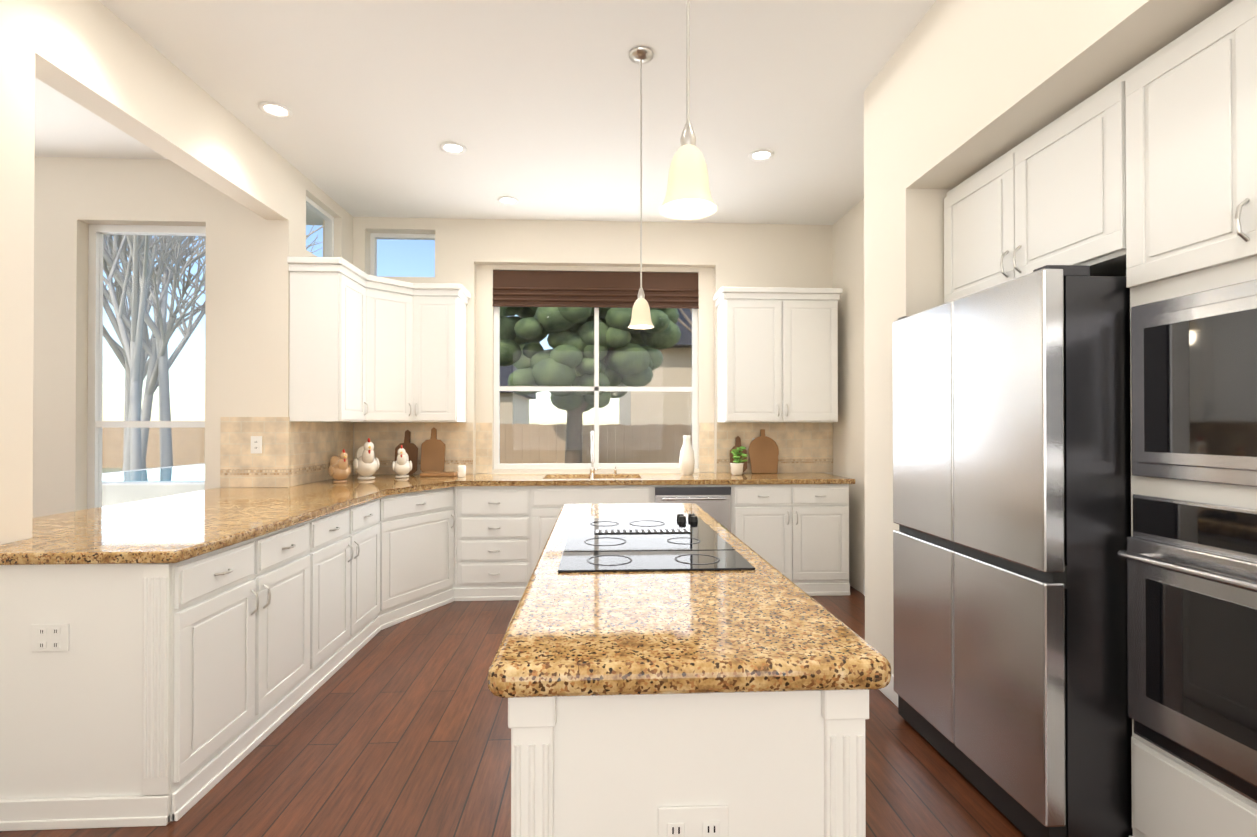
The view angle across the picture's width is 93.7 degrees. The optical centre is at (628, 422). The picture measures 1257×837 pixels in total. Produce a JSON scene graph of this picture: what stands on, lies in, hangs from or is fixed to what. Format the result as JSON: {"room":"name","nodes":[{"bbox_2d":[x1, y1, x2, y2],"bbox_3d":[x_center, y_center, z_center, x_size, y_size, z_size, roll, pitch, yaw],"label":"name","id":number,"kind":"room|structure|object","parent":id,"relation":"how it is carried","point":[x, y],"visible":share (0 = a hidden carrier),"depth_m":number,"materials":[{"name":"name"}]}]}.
{"room":"kitchen","nodes":[
{"label":"kitchen","id":0,"kind":"room"},
{"bbox_2d":[0,0,355,544],"bbox_3d":[-2.260,-0.227,1.292,0.170,3.150,8.090,0,0,-3],"label":"wall","id":1,"kind":"structure","parent":0,"point":[217,174],"depth_m":3.96,"materials":[{"name":"beige paint"}]},
{"bbox_2d":[87,224,205,508],"bbox_3d":[-3.307,-0.226,4.108,0.838,2.278,0.060,0,0,-3],"label":"window","id":2,"kind":"structure","parent":1,"relation":"in","point":[96,423],"depth_m":4.08,"materials":[{"name":"white"}]},
{"bbox_2d":[306,196,333,256],"bbox_3d":[-2.449,-1.473,4.574,0.060,0.438,0.588,0,0,-3],"label":"window","id":3,"kind":"structure","parent":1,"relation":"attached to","point":[315,208],"depth_m":4.83,"materials":[{"name":"white"}]},
{"bbox_2d":[287,256,470,421],"bbox_3d":[-1.852,-0.566,4.577,1.007,1.125,1.087,0,0,-3],"label":"upper cabinet","id":4,"kind":"object","parent":1,"relation":"attached to","point":[364,347],"visible":1,"depth_m":4.53,"materials":[{"name":"white wood"}]},
{"bbox_2d":[35,0,935,224],"bbox_3d":[-1.510,-1.852,1.233,8.400,0.100,8.300,0,0,-3],"label":"ceiling","id":5,"kind":"structure","parent":0,"point":[532,107],"depth_m":3.25,"materials":[{"name":"white paint"}]},
{"bbox_2d":[258,102,292,118],"bbox_3d":[-2.018,-1.784,3.370,0.169,0.008,0.169,0,0,-12],"label":"recessed light","id":6,"kind":"object","parent":5,"relation":"in","point":[275,110],"depth_m":3.37,"materials":[{"name":"white"}]},
{"bbox_2d":[440,142,466,154],"bbox_3d":[-1.140,-1.781,3.835,0.169,0.008,0.169,0,0,-12],"label":"recessed light","id":7,"kind":"object","parent":5,"relation":"in","point":[453,148],"depth_m":3.84,"materials":[{"name":"white"}]},
{"bbox_2d":[497,196,518,204],"bbox_3d":[-0.964,-1.776,4.725,0.169,0.008,0.169,0,0,-12],"label":"recessed light","id":8,"kind":"object","parent":5,"relation":"in","point":[505,200],"depth_m":4.73,"materials":[{"name":"white"}]},
{"bbox_2d":[628,47,653,328],"bbox_3d":[0.061,-1.127,2.870,0.128,1.329,0.128,0,0,-3],"label":"pendant light","id":9,"kind":"object","parent":5,"relation":"hanging from","point":[641,317],"visible":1,"depth_m":2.85,"materials":[{"name":"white glass"}]},
{"bbox_2d":[659,0,716,219],"bbox_3d":[0.133,-1.136,1.311,0.128,1.329,0.128,0,0,-3],"label":"pendant light","id":10,"kind":"object","parent":5,"relation":"hanging from","point":[688,195],"visible":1,"depth_m":1.28,"materials":[{"name":"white glass"}]},
{"bbox_2d":[748,149,773,161],"bbox_3d":[0.888,-1.781,3.936,0.169,0.008,0.169,0,0,-9],"label":"recessed light","id":11,"kind":"object","parent":5,"relation":"in","point":[759,155],"depth_m":3.94,"materials":[{"name":"white"}]},
{"bbox_2d":[0,586,1025,836],"bbox_3d":[-1.510,1.373,1.215,8.400,0.050,8.300,0,0,-3],"label":"floor","id":12,"kind":"structure","parent":0,"point":[400,730],"depth_m":2.34,"materials":[{"name":"brown wood"}]},
{"bbox_2d":[0,565,307,830],"bbox_3d":[-1.902,0.916,2.472,0.697,0.878,1.026,0,0,-3],"label":"base cabinet","id":13,"kind":"object","parent":12,"relation":"on","point":[164,661],"depth_m":1.99,"materials":[{"name":"white wood"}]},
{"bbox_2d":[0,473,854,564],"bbox_3d":[-0.466,0.461,3.601,4.605,0.040,3.162,0,0,-3],"label":"countertop","id":14,"kind":"structure","parent":13,"relation":"on","point":[298,519],"depth_m":4.14,"materials":[{"name":"beige stone"}]},
{"bbox_2d":[328,449,350,482],"bbox_3d":[-2.134,0.319,4.348,0.186,0.249,0.214,0,0,-3],"label":"hen","id":15,"kind":"object","parent":14,"relation":"on","point":[339,470],"visible":1,"depth_m":4.29,"materials":[{"name":"brown ceramic"}]},
{"bbox_2d":[353,438,379,479],"bbox_3d":[-2.056,0.282,4.611,0.216,0.327,0.309,0,0,-3],"label":"hen","id":16,"kind":"object","parent":14,"relation":"on","point":[366,464],"visible":1,"depth_m":4.52,"materials":[{"name":"white ceramic"}]},
{"bbox_2d":[392,445,411,477],"bbox_3d":[-1.830,0.313,4.760,0.163,0.267,0.276,0,0,-3],"label":"hen","id":17,"kind":"object","parent":14,"relation":"on","point":[402,466],"visible":1,"depth_m":4.69,"materials":[{"name":"white ceramic"}]},
{"bbox_2d":[395,430,417,474],"bbox_3d":[-1.902,0.256,5.052,0.190,0.386,0.078,0,0,-3],"label":"cutting board","id":18,"kind":"object","parent":14,"relation":"on","point":[411,449],"visible":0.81,"depth_m":5.05,"materials":[{"name":"brown wood"}]},
{"bbox_2d":[420,427,444,471],"bbox_3d":[-1.683,0.246,5.076,0.200,0.406,0.074,0,0,-3],"label":"cutting board","id":19,"kind":"object","parent":14,"relation":"on","point":[432,453],"visible":0.85,"depth_m":5.06,"materials":[{"name":"brown wood"}]},
{"bbox_2d":[420,472,457,476],"bbox_3d":[-1.575,0.432,4.912,0.280,0.030,0.160,0,0,-3],"label":"cutting board","id":20,"kind":"object","parent":14,"relation":"on","point":[438,474],"visible":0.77,"depth_m":4.83,"materials":[{"name":"brown wood"}]},
{"bbox_2d":[458,465,465,476],"bbox_3d":[-1.359,0.399,4.803,0.066,0.096,0.066,0,0,-3],"label":"candle jar","id":21,"kind":"object","parent":14,"relation":"on","point":[461,470],"visible":1,"depth_m":4.78,"materials":[{"name":"white wax"}]},
{"bbox_2d":[589,433,595,472],"bbox_3d":[-0.311,0.265,5.059,0.052,0.367,0.209,0,0,-3],"label":"faucet","id":22,"kind":"object","parent":14,"relation":"on","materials":[{"name":"silver metal"}]},
{"bbox_2d":[679,435,694,474],"bbox_3d":[0.501,0.281,5.047,0.132,0.335,0.132,0,0,-3],"label":"vase","id":23,"kind":"object","parent":14,"relation":"on","point":[686,461],"visible":1,"depth_m":5.00,"materials":[{"name":"white ceramic"}]},
{"bbox_2d":[730,436,746,472],"bbox_3d":[0.973,0.285,5.218,0.150,0.328,0.052,0,0,-3],"label":"cutting board","id":24,"kind":"object","parent":14,"relation":"on","point":[738,443],"visible":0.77,"depth_m":5.21,"materials":[{"name":"brown wood"}]},
{"bbox_2d":[730,446,747,474],"bbox_3d":[0.938,0.327,5.011,0.145,0.242,0.169,0,0,-3],"label":"plant pot","id":25,"kind":"object","parent":14,"relation":"on","point":[737,467],"visible":1,"depth_m":4.98,"materials":[{"name":"white ceramic"}]},
{"bbox_2d":[748,429,778,472],"bbox_3d":[1.194,0.256,5.207,0.268,0.387,0.078,0,0,-3],"label":"round cutting board","id":26,"kind":"object","parent":14,"relation":"on","point":[763,450],"visible":1,"depth_m":5.19,"materials":[{"name":"brown wood"}]},
{"bbox_2d":[308,561,383,697],"bbox_3d":[-1.933,0.921,3.374,0.726,0.878,1.060,0,0,-3],"label":"base cabinet","id":27,"kind":"object","parent":12,"relation":"on","point":[346,599],"depth_m":3.26,"materials":[{"name":"white wood"}]},
{"bbox_2d":[384,561,455,628],"bbox_3d":[-1.483,1.014,4.152,0.336,0.700,0.699,0,0,-3],"label":"base cabinet","id":28,"kind":"object","parent":12,"relation":"on","point":[412,589],"depth_m":4.14,"materials":[{"name":"white wood"}]},
{"bbox_2d":[456,561,536,600],"bbox_3d":[-1.004,0.929,4.832,0.608,0.878,0.645,0,0,-3],"label":"drawer","id":29,"kind":"object","parent":12,"relation":"on","point":[475,580],"depth_m":4.52,"materials":[{"name":"white wood"}]},
{"bbox_2d":[508,695,868,836],"bbox_3d":[0.062,0.920,2.109,0.666,0.864,2.097,0,0,-3],"label":"kitchen island","id":30,"kind":"object","parent":12,"relation":"on","point":[705,767],"depth_m":1.08,"materials":[{"name":"white wood"}]},
{"bbox_2d":[488,503,890,706],"bbox_3d":[0.062,0.459,2.111,0.730,0.058,2.168,0,0,-3],"label":"island countertop","id":31,"kind":"structure","parent":30,"relation":"on","point":[585,626],"depth_m":1.18,"materials":[{"name":"beige stone"}]},
{"bbox_2d":[560,511,735,550],"bbox_3d":[0.053,0.416,2.287,0.570,0.030,0.685,0,0,-3],"label":"cooktop","id":32,"kind":"object","parent":31,"relation":"in","point":[586,530],"depth_m":2.26,"materials":[{"name":"black glass"}]},
{"bbox_2d":[893,265,1132,836],"bbox_3d":[1.726,0.436,2.279,0.970,1.835,0.928,0,0,-3],"label":"fridge","id":33,"kind":"object","parent":12,"relation":"on","point":[1011,459],"visible":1,"depth_m":1.89,"materials":[{"name":"grey metal"}]},
{"bbox_2d":[1104,0,1256,836],"bbox_3d":[1.894,0.134,1.404,0.772,2.430,0.826,0,0,-3],"label":"tall cabinet","id":34,"kind":"object","parent":12,"relation":"on","point":[1142,176],"depth_m":1.59,"materials":[{"name":"white wood"}]},
{"bbox_2d":[356,217,755,473],"bbox_3d":[-0.274,-0.204,5.321,4.200,3.150,0.240,0,0,-3],"label":"wall","id":35,"kind":"structure","parent":0,"point":[467,251],"depth_m":5.23,"materials":[{"name":"beige paint"}]},
{"bbox_2d":[370,233,434,277],"bbox_3d":[-1.993,-1.469,5.272,0.598,0.418,0.060,0,0,-3],"label":"transom window","id":36,"kind":"structure","parent":35,"relation":"in","point":[374,237],"depth_m":5.24,"materials":[{"name":"white"}]},
{"bbox_2d":[220,417,832,486],"bbox_3d":[-0.470,0.207,4.696,4.666,0.479,1.182,0,0,-3],"label":"backsplash","id":37,"kind":"structure","parent":35,"relation":"attached to","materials":[{"name":"tile"}]},
{"bbox_2d":[493,307,697,468],"bbox_3d":[-0.291,-0.471,5.372,1.848,1.783,0.060,0,0,-3],"label":"window","id":38,"kind":"structure","parent":35,"relation":"in","point":[596,388],"depth_m":5.35,"materials":[{"name":"white"}]},
{"bbox_2d":[493,270,698,308],"bbox_3d":[-0.288,-1.196,5.317,1.850,0.327,0.047,0,0,-3],"label":"window blind","id":39,"kind":"object","parent":35,"relation":"attached to","point":[582,289],"visible":1,"depth_m":5.30,"materials":[{"name":"brown fabric"}]},
{"bbox_2d":[713,287,842,421],"bbox_3d":[1.275,-0.563,5.088,1.030,1.125,0.379,0,0,-3],"label":"upper cabinet","id":40,"kind":"object","parent":35,"relation":"attached to","point":[777,354],"visible":1,"depth_m":4.93,"materials":[{"name":"white wood"}]},
{"bbox_2d":[756,0,1232,674],"bbox_3d":[2.020,-0.226,1.506,1.320,3.150,8.090,0,0,-3],"label":"wall","id":41,"kind":"structure","parent":0,"point":[956,92],"depth_m":2.76,"materials":[{"name":"beige paint"}]},
{"bbox_2d":[863,579,864,595],"bbox_3d":[1.899,1.298,3.935,0.014,0.129,1.448,0,0,-3],"label":"baseboard","id":42,"kind":"structure","parent":41,"relation":"attached to","point":[863,579],"depth_m":4.64,"materials":[{"name":"white wood"}]},
{"bbox_2d":[879,673,897,706],"bbox_3d":[1.277,1.292,2.959,0.014,0.129,0.435,0,0,-3],"label":"baseboard","id":43,"kind":"structure","parent":41,"relation":"attached to","point":[889,693],"depth_m":2.86,"materials":[{"name":"white wood"}]},
{"bbox_2d":[944,87,1107,303],"bbox_3d":[1.864,-0.796,2.264,0.745,0.560,1.016,0,0,-3],"label":"upper cabinet","id":44,"kind":"object","parent":41,"relation":"attached to","point":[1040,203],"depth_m":2.17,"materials":[{"name":"white wood"}]},
{"label":"outside","id":45,"kind":"structure","parent":0,"visible":0},
{"bbox_2d":[102,468,148,472],"bbox_3d":[-15.700,1.910,16.673,90.000,0.050,55.000,0,0,-3],"label":"ground","id":46,"kind":"structure","parent":45,"point":[110,469],"depth_m":24.04,"materials":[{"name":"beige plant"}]},
{"bbox_2d":[103,235,164,469],"bbox_3d":[-10.367,-2.083,11.912,4.519,7.897,2.244,0,0,31],"label":"bare tree","id":47,"kind":"object","parent":46,"relation":"on","point":[138,307],"depth_m":12.45,"materials":[{"name":"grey plant"}]},
{"bbox_2d":[102,463,204,506],"bbox_3d":[-6.025,1.130,11.404,6.800,1.449,5.500,0,0,-3],"label":"pool","id":48,"kind":"object","parent":46,"relation":"on","point":[120,488],"depth_m":8.64,"materials":[{"name":"stone"}]},
{"bbox_2d":[103,235,203,470],"bbox_3d":[-13.596,-3.299,15.934,6.296,10.376,7.115,0,0,-3],"label":"bare tree","id":49,"kind":"object","parent":46,"relation":"on","point":[114,323],"depth_m":15.25,"materials":[{"name":"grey plant"}]},
{"bbox_2d":[103,235,204,410],"bbox_3d":[-16.640,-4.043,20.188,7.571,11.900,6.847,0,0,-3],"label":"bare tree","id":50,"kind":"object","parent":46,"relation":"on","point":[150,296],"depth_m":20.02,"materials":[{"name":"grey plant"}]},
{"bbox_2d":[103,235,205,468],"bbox_3d":[-11.999,-2.671,14.590,5.948,9.110,4.271,0,0,-3],"label":"bare tree","id":51,"kind":"object","parent":46,"relation":"on","point":[153,381],"depth_m":14.48,"materials":[{"name":"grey plant"}]},
{"bbox_2d":[103,235,205,466],"bbox_3d":[-12.497,-2.829,14.592,4.691,9.414,4.784,0,0,-3],"label":"bare tree","id":52,"kind":"object","parent":46,"relation":"on","point":[163,371],"depth_m":14.27,"materials":[{"name":"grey plant"}]},
{"bbox_2d":[103,235,205,468],"bbox_3d":[-13.627,-2.717,16.610,4.844,9.219,5.706,0,0,-3],"label":"bare tree","id":53,"kind":"object","parent":46,"relation":"on","point":[122,359],"depth_m":16.39,"materials":[{"name":"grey plant"}]},
{"bbox_2d":[103,235,205,458],"bbox_3d":[-14.628,-3.342,17.695,4.664,10.467,6.726,0,0,-3],"label":"bare tree","id":54,"kind":"object","parent":46,"relation":"on","point":[127,395],"depth_m":17.52,"materials":[{"name":"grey plant"}]},
{"bbox_2d":[141,225,322,310],"bbox_3d":[-10.621,-2.817,15.934,6.392,9.420,7.413,0,0,-3],"label":"bare tree","id":55,"kind":"object","parent":46,"relation":"on","point":[199,307],"depth_m":16.77,"materials":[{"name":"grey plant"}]},
{"bbox_2d":[102,424,691,467],"bbox_3d":[-16.205,0.976,17.168,59.042,1.825,16.030,0,0,-3],"label":"fence","id":56,"kind":"object","parent":46,"relation":"on","point":[187,449],"depth_m":9.97,"materials":[{"name":"brown wood"}]},
{"bbox_2d":[500,307,680,462],"bbox_3d":[-0.726,-0.771,8.545,2.927,5.226,2.472,0,0,-3],"label":"oak tree","id":57,"kind":"object","parent":46,"relation":"on","point":[550,317],"depth_m":7.79,"materials":[{"name":"green plant"}]},
{"bbox_2d":[500,308,691,462],"bbox_3d":[-2.617,-1.291,25.355,21.800,6.450,24.000,0,0,-3],"label":"house","id":58,"kind":"structure","parent":46,"relation":"on","point":[515,409],"depth_m":14.03,"materials":[{"name":"beige paint"}]},
{"bbox_2d":[678,308,691,332],"bbox_3d":[1.608,-2.147,13.635,4.131,8.042,4.766,0,0,-3],"label":"bare tree","id":59,"kind":"object","parent":46,"relation":"on","point":[687,319],"depth_m":13.25,"materials":[{"name":"grey plant"}]}
]}

